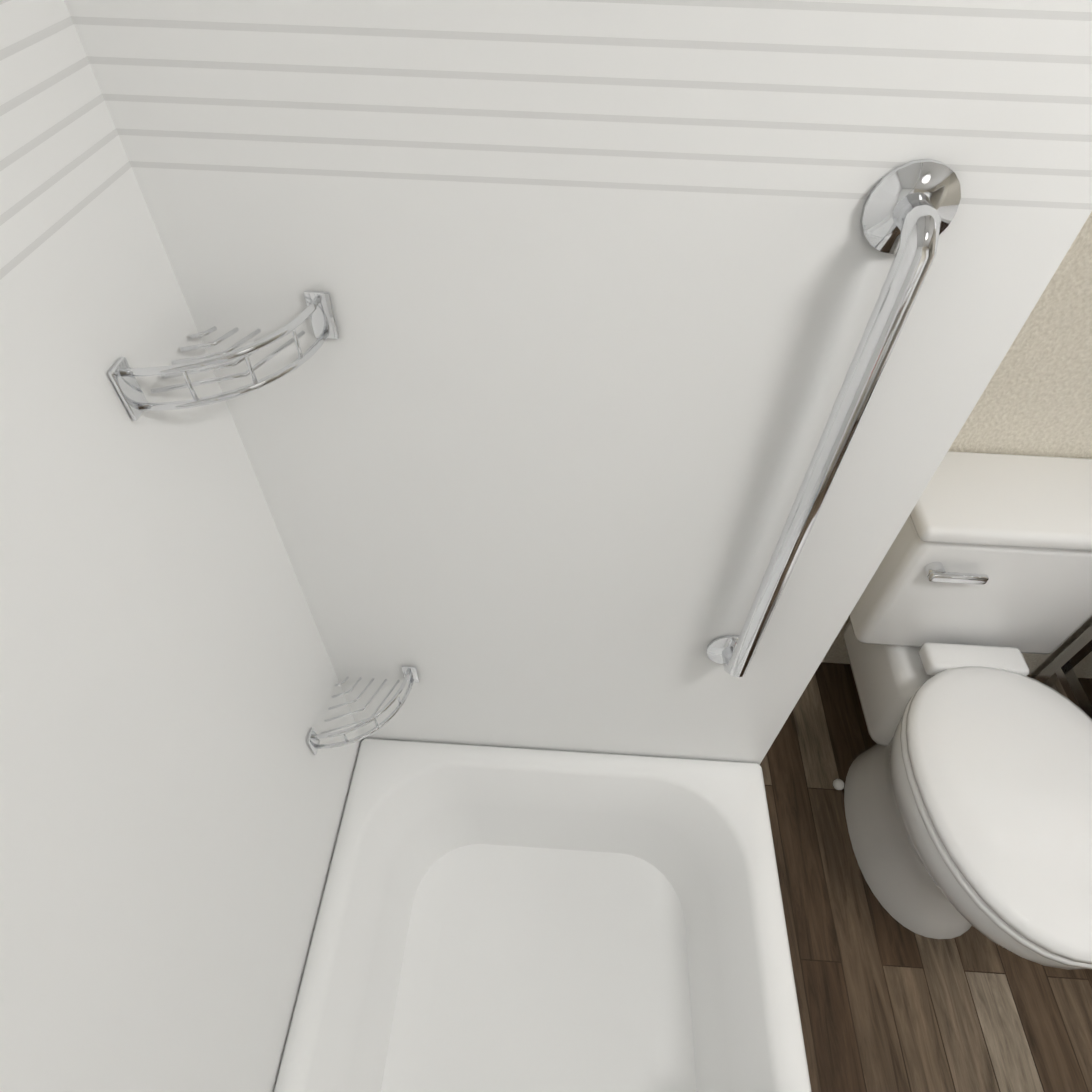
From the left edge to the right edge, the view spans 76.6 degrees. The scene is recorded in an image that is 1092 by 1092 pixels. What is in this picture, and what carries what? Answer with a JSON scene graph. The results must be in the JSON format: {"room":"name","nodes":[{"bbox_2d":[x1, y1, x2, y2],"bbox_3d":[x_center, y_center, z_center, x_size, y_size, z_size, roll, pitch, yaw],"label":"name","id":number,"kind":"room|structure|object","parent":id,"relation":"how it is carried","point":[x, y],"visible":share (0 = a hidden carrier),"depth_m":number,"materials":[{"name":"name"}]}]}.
{"room":"bathroom","nodes":[
{"label":"bathroom","id":0,"kind":"room"},
{"bbox_2d":[0,0,362,1091],"bbox_3d":[-0.466,0.484,0.167,0.140,2.440,1.764,3,49,1],"label":"wall","id":1,"kind":"structure","parent":0,"point":[174,790],"depth_m":0.60,"materials":[{"name":"white plastic"}]},
{"bbox_2d":[108,291,339,420],"bbox_3d":[-0.276,-0.171,0.615,0.142,0.048,0.142,3,49,1],"label":"basket","id":2,"kind":"object","parent":1,"relation":"attached to","point":[318,310],"depth_m":0.61,"materials":[{"name":"silver metal"}]},
{"bbox_2d":[307,666,418,754],"bbox_3d":[-0.289,0.263,1.111,0.142,0.048,0.142,3,49,1],"label":"basket","id":3,"kind":"object","parent":1,"relation":"attached to","point":[410,673],"depth_m":1.11,"materials":[{"name":"silver metal"}]},
{"bbox_2d":[64,0,1091,764],"bbox_3d":[0.043,-0.147,0.733,0.779,2.440,0.012,3,49,1],"label":"wall","id":4,"kind":"structure","parent":0,"point":[532,436],"depth_m":0.63,"materials":[{"name":"white plastic"}]},
{"bbox_2d":[707,158,960,677],"bbox_3d":[0.284,-0.037,0.782,0.072,0.722,0.059,3,49,1],"label":"grab bar","id":5,"kind":"object","parent":4,"relation":"attached to","point":[909,210],"visible":1,"depth_m":0.58,"materials":[{"name":"silver metal"}]},
{"bbox_2d":[760,662,1091,1091],"bbox_3d":[1.267,1.171,1.272,3.625,0.060,2.389,3,49,1],"label":"floor","id":6,"kind":"structure","parent":0,"point":[887,1002],"depth_m":1.45,"materials":[{"name":"brown wood"}]},
{"bbox_2d":[274,738,811,1091],"bbox_3d":[-0.023,1.130,0.962,0.775,0.410,1.606,3,49,1],"label":"bathtub","id":7,"kind":"object","parent":6,"relation":"on","point":[498,919],"visible":1,"depth_m":1.31,"materials":[{"name":"white ceramic"}]},
{"bbox_2d":[833,451,1091,969],"bbox_3d":[0.875,0.384,1.383,0.456,0.795,0.818,3,49,1],"label":"toilet","id":8,"kind":"object","parent":6,"relation":"on","point":[968,794],"visible":0.92,"depth_m":1.29,"materials":[{"name":"white ceramic"}]},
{"bbox_2d":[1034,625,1091,718],"bbox_3d":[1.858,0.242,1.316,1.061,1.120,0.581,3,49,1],"label":"magazine rack","id":9,"kind":"object","parent":6,"relation":"on","point":[1060,666],"visible":0.71,"depth_m":1.78,"materials":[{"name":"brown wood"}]},
{"bbox_2d":[822,212,1091,677],"bbox_3d":[1.516,-0.487,1.068,2.105,2.440,0.140,3,49,1],"label":"wall","id":10,"kind":"structure","parent":0,"point":[1035,398],"depth_m":1.25,"materials":[{"name":"paint"}]}
]}

